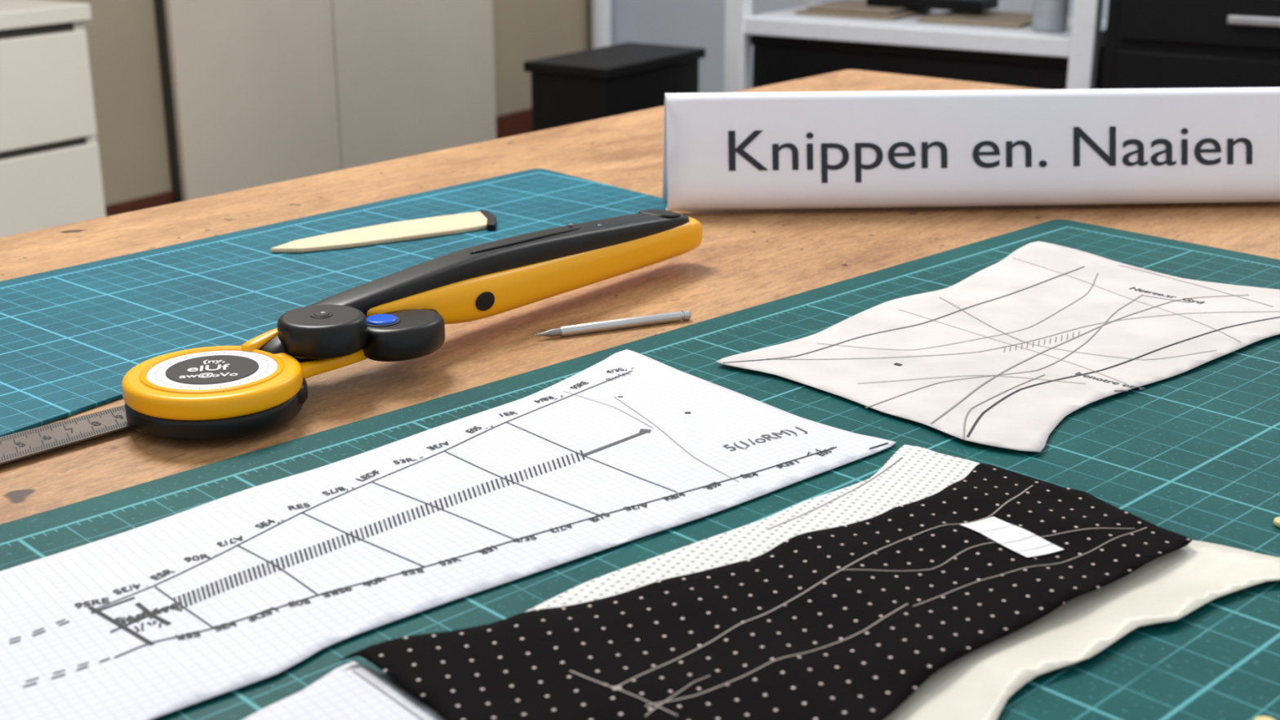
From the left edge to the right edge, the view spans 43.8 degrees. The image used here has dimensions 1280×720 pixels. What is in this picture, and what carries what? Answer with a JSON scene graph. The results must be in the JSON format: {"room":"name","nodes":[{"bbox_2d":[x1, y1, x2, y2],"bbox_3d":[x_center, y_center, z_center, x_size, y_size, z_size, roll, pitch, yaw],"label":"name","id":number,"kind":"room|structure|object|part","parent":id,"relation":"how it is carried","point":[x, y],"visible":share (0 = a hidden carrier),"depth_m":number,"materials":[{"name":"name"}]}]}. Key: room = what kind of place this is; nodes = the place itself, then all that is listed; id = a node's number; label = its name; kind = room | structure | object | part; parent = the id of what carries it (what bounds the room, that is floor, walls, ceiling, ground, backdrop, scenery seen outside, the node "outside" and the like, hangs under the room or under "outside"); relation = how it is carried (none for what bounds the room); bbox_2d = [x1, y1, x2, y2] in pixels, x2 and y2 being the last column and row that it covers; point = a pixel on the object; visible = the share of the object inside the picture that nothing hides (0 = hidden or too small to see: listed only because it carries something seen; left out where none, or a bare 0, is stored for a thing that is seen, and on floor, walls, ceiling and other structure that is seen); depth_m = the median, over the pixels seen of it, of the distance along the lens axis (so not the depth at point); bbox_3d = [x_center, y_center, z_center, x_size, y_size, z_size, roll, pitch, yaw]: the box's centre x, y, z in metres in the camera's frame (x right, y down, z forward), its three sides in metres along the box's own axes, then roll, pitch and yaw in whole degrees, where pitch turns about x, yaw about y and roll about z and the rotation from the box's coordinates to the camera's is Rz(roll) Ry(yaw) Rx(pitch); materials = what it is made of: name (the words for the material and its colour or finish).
{"room":"sewing workshop","nodes":[
{"label":"sewing workshop","id":0,"kind":"room"},
{"bbox_2d":[49,0,591,205],"bbox_3d":[-2.365,-1.097,2.121,0.100,2.700,8.030,11,21,31],"label":"wall","id":1,"kind":"structure","parent":0,"point":[122,41],"depth_m":4.01,"materials":[{"name":"beige paint"}]},
{"bbox_2d":[104,191,173,216],"bbox_3d":[-2.851,0.406,1.711,0.012,0.100,6.060,11,21,31],"label":"baseboard","id":2,"kind":"structure","parent":1,"relation":"attached to","point":[166,197],"depth_m":4.03,"materials":[{"name":"brown wood"}]},
{"bbox_2d":[495,108,532,138],"bbox_3d":[-0.324,-0.822,5.445,0.012,0.100,0.655,11,21,31],"label":"baseboard","id":3,"kind":"structure","parent":1,"relation":"attached to","point":[518,122],"depth_m":5.29,"materials":[{"name":"brown wood"}]},
{"bbox_2d":[611,0,1108,93],"bbox_3d":[2.146,-1.701,3.957,5.600,2.700,0.100,11,21,31],"label":"wall","id":4,"kind":"structure","parent":0,"point":[700,24],"depth_m":5.42,"materials":[{"name":"paint"}]},
{"bbox_2d":[591,0,611,48],"bbox_3d":[-0.134,-2.070,5.240,0.090,2.600,0.090,0,18,0],"label":"pipe","id":5,"kind":"object","parent":4,"relation":"attached to","point":[601,10],"visible":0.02,"depth_m":5.51,"materials":[{"name":"white"}]},
{"bbox_3d":[-0.025,0.660,1.177,9.107,0.050,9.867,0,18,0],"label":"floor","id":6,"kind":"structure","parent":0,"visible":0},
{"bbox_2d":[0,0,106,237],"bbox_3d":[-1.514,-0.358,3.155,0.490,0.650,0.726,11,21,31],"label":"drawer unit","id":7,"kind":"object","parent":6,"relation":"on","point":[51,176],"visible":0.59,"depth_m":3.18,"materials":[{"name":"paint"}]},
{"bbox_3d":[-1.514,-0.651,3.059,0.490,0.033,0.726,11,21,31],"label":"panel","id":8,"kind":"part","parent":7,"relation":"part of","materials":[{"name":"paint"}]},
{"bbox_3d":[-1.318,-0.476,2.981,0.018,0.213,0.700,11,21,31],"label":"drawer","id":9,"kind":"part","parent":7,"relation":"part of","materials":[{"name":"paint"}]},
{"bbox_3d":[-1.318,-0.258,3.053,0.018,0.213,0.700,11,21,31],"label":"drawer","id":10,"kind":"part","parent":7,"relation":"part of","materials":[{"name":"paint"}]},
{"bbox_2d":[154,0,496,203],"bbox_3d":[-0.825,-1.506,4.326,0.086,2.100,1.305,11,21,31],"label":"cabinet","id":11,"kind":"object","parent":6,"relation":"on","point":[256,93],"visible":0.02,"depth_m":4.42,"materials":[{"name":"paint"}]},
{"bbox_3d":[-0.847,-1.511,4.339,0.034,2.100,1.305,11,21,31],"label":"frame","id":12,"kind":"part","parent":11,"relation":"part of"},
{"bbox_3d":[-1.020,-1.411,4.035,0.020,2.060,0.575,11,21,31],"label":"door","id":13,"kind":"part","parent":11,"relation":"part of","materials":[{"name":"paint"}]},
{"bbox_3d":[-0.667,-1.582,4.557,0.020,2.060,0.721,11,21,31],"label":"door","id":14,"kind":"part","parent":11,"relation":"part of","materials":[{"name":"paint"}]},
{"bbox_2d":[523,42,705,132],"bbox_3d":[-0.046,-0.359,3.317,0.197,0.550,0.376,11,21,31],"label":"storage box","id":15,"kind":"object","parent":6,"relation":"on","point":[625,77],"visible":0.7,"depth_m":3.14,"materials":[{"name":"paint"}]},
{"bbox_2d":[0,69,1279,524],"bbox_3d":[0.121,0.467,0.485,1.500,0.750,2.100,14,23,37],"label":"work table","id":16,"kind":"object","parent":6,"relation":"on","point":[744,259],"visible":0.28,"depth_m":0.90,"materials":[{"name":"brown wood"}]},
{"bbox_2d":[0,404,131,464],"bbox_3d":[-0.232,0.031,0.601,0.027,0.001,0.121,16,24,40],"label":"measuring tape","id":17,"kind":"object","parent":16,"relation":"on","point":[26,443],"visible":0.85,"depth_m":0.61,"materials":[{"name":"silver metal"}]},
{"bbox_2d":[0,168,669,436],"bbox_3d":[-0.194,-0.035,0.809,0.226,0.002,0.630,15,24,39],"label":"cutting mat","id":18,"kind":"object","parent":16,"relation":"on","point":[70,336],"visible":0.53,"depth_m":0.82,"materials":[{"name":"teal plastic"}]},
{"bbox_2d":[270,209,496,253],"bbox_3d":[-0.146,-0.074,0.915,0.141,0.004,0.040,-10,21,-27],"label":"tool","id":19,"kind":"object","parent":18,"relation":"on","point":[442,225],"visible":1,"depth_m":0.91,"materials":[{"name":"beige plastic"}]},
{"bbox_2d":[121,208,702,441],"bbox_3d":[-0.081,-0.031,0.731,0.069,0.036,0.351,14,23,36],"label":"cutter","id":20,"kind":"object","parent":16,"relation":"on","point":[258,385],"visible":1,"depth_m":0.67,"materials":[{"name":"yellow plastic"}]},
{"bbox_3d":[-0.126,-0.007,0.673,0.022,0.013,0.049,11,21,31],"label":"neck plate","id":21,"kind":"part","parent":20,"relation":"part of","materials":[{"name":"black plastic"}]},
{"bbox_3d":[-0.125,-0.001,0.660,0.007,0.007,0.052,12,22,33],"label":"yellow lever","id":22,"kind":"part","parent":20,"relation":"part of","materials":[{"name":"plastic"}]},
{"bbox_3d":[-0.047,-0.042,0.773,0.026,0.023,0.241,14,23,36],"label":"handle","id":23,"kind":"part","parent":20,"relation":"part of","materials":[{"name":"yellow plastic"}]},
{"bbox_2d":[534,310,691,337],"bbox_3d":[-0.012,-0.017,0.747,0.079,0.005,0.005,-8,20,-23],"label":"pen","id":24,"kind":"object","parent":16,"relation":"on","point":[635,322],"visible":1,"depth_m":0.74,"materials":[{"name":"metal"}]},
{"bbox_2d":[0,219,1279,719],"bbox_3d":[0.204,0.128,0.307,1.020,0.004,0.920,-17,25,-41],"label":"cutting mat","id":25,"kind":"object","parent":16,"relation":"on","point":[1193,454],"depth_m":0.57,"materials":[{"name":"teal plastic"}]},
{"bbox_2d":[242,661,446,719],"bbox_3d":[-0.074,0.092,0.406,0.086,0.001,0.063,0,18,0],"label":"paper sheet","id":26,"kind":"object","parent":25,"relation":"on","point":[353,691],"visible":1,"depth_m":0.41,"materials":[{"name":"white paper"}]},
{"bbox_2d":[0,349,896,719],"bbox_3d":[-0.087,0.051,0.538,0.362,0.001,0.154,-16,24,-40],"label":"sheet","id":27,"kind":"object","parent":25,"relation":"on","point":[150,621],"visible":1,"depth_m":0.52,"materials":[{"name":"white paper"}]},
{"bbox_2d":[524,444,980,612],"bbox_3d":[0.050,0.067,0.490,0.090,0.001,0.240,17,25,42],"label":"cloth","id":28,"kind":"object","parent":25,"relation":"on","point":[913,473],"visible":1,"depth_m":0.53,"materials":[{"name":"white fabric"}]},
{"bbox_2d":[341,462,1191,719],"bbox_3d":[0.060,0.074,0.455,0.259,0.003,0.126,-12,22,-33],"label":"fabric piece","id":29,"kind":"object","parent":28,"relation":"on","point":[846,622],"visible":1,"depth_m":0.45,"materials":[{"name":"black fabric"}]},
{"bbox_2d":[982,524,1051,551],"bbox_3d":[0.119,0.056,0.505,0.015,0.001,0.017,-12,22,-32],"label":"label","id":30,"kind":"object","parent":29,"relation":"on","point":[995,537],"depth_m":0.51,"materials":[{"name":"white paper"}]},
{"bbox_2d":[715,240,1279,452],"bbox_3d":[0.200,-0.011,0.724,0.203,0.002,0.301,15,24,39],"label":"sewing pattern piece","id":31,"kind":"object","parent":25,"relation":"on","point":[998,356],"visible":1,"depth_m":0.71,"materials":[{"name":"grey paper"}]},
{"bbox_2d":[884,540,1279,719],"bbox_3d":[0.111,0.080,0.448,0.223,0.002,0.056,-15,23,-37],"label":"cloth","id":32,"kind":"object","parent":25,"relation":"on","point":[978,685],"visible":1,"depth_m":0.46,"materials":[{"name":"beige fabric"}]},
{"bbox_3d":[0.161,0.094,0.408,0.006,0.002,0.006,0,18,0],"label":"sewing button","id":33,"kind":"part","parent":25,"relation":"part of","materials":[{"name":"beige plastic"}]},
{"bbox_3d":[0.214,0.054,0.529,0.006,0.002,0.006,0,18,0],"label":"sewing button","id":34,"kind":"part","parent":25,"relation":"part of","materials":[{"name":"beige plastic"}]},
{"bbox_2d":[662,87,1279,210],"bbox_3d":[0.250,-0.132,0.987,0.470,0.070,0.040,-1,18,-3],"label":"card sign","id":35,"kind":"object","parent":16,"relation":"on","point":[965,148],"visible":1,"depth_m":0.97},
{"bbox_2d":[724,0,1106,92],"bbox_3d":[0.612,-0.844,3.264,0.790,1.505,0.375,11,21,31],"label":"shelving unit","id":36,"kind":"object","parent":6,"relation":"on","point":[1085,33],"visible":0.27,"depth_m":3.17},
{"bbox_3d":[0.208,-0.861,3.323,0.045,1.500,0.040,11,21,31],"label":"post","id":37,"kind":"part","parent":36,"relation":"part of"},
{"bbox_3d":[0.389,-0.949,3.590,0.045,1.500,0.040,11,21,31],"label":"post","id":38,"kind":"part","parent":36,"relation":"part of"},
{"bbox_2d":[794,0,1032,27],"bbox_3d":[0.602,-0.735,3.361,0.500,0.015,0.230,11,21,31],"label":"paper stack","id":39,"kind":"object","parent":36,"relation":"on","point":[845,8],"visible":0.76,"depth_m":3.33,"materials":[{"name":"beige paper"}]},
{"bbox_2d":[866,0,998,12],"bbox_3d":[0.620,-0.763,3.382,0.260,0.023,0.100,11,21,31],"label":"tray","id":40,"kind":"object","parent":39,"relation":"on","point":[980,6],"visible":1,"depth_m":3.33,"materials":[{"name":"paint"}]},
{"bbox_3d":[0.612,-0.692,3.314,0.710,0.035,0.365,11,21,31],"label":"shelf","id":41,"kind":"part","parent":36,"relation":"part of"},
{"bbox_2d":[751,34,1104,88],"bbox_3d":[0.608,-0.433,3.393,0.695,0.502,0.300,11,21,31],"label":"crate","id":42,"kind":"object","parent":36,"relation":"on","point":[775,60],"visible":0.2,"depth_m":3.21,"materials":[{"name":"paint"}]},
{"bbox_3d":[0.608,-0.661,3.318,0.695,0.023,0.300,11,21,31],"label":"lid","id":43,"kind":"part","parent":42,"relation":"part of","materials":[{"name":"paint"}]},
{"bbox_2d":[1031,0,1069,31],"bbox_3d":[0.800,-0.703,3.093,0.068,0.122,0.068,0,18,0],"label":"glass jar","id":44,"kind":"object","parent":36,"relation":"on","point":[1048,15],"visible":1,"depth_m":3.08,"materials":[{"name":"white glass"}]},
{"bbox_3d":[0.835,-0.735,2.940,0.045,1.500,0.040,11,21,31],"label":"post","id":45,"kind":"part","parent":36,"relation":"part of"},
{"bbox_2d":[1101,0,1279,88],"bbox_3d":[1.440,-0.550,2.857,1.070,1.200,0.565,11,21,31],"label":"cabinet","id":46,"kind":"object","parent":6,"relation":"on","point":[1149,43],"visible":0.37,"depth_m":2.83,"materials":[{"name":"paint"}]},
{"bbox_3d":[1.302,-0.236,2.735,1.010,0.520,0.015,11,21,31],"label":"drawer","id":47,"kind":"part","parent":46,"relation":"part of","materials":[{"name":"black paint"}]},
{"bbox_3d":[1.302,-0.763,2.562,1.010,0.550,0.015,11,21,31],"label":"drawer","id":48,"kind":"part","parent":46,"relation":"part of","materials":[{"name":"black paint"}]},
{"bbox_3d":[1.072,-0.586,2.750,0.110,0.015,0.015,11,21,31],"label":"handle","id":49,"kind":"part","parent":46,"relation":"part of","materials":[{"name":"metal"}]}
]}

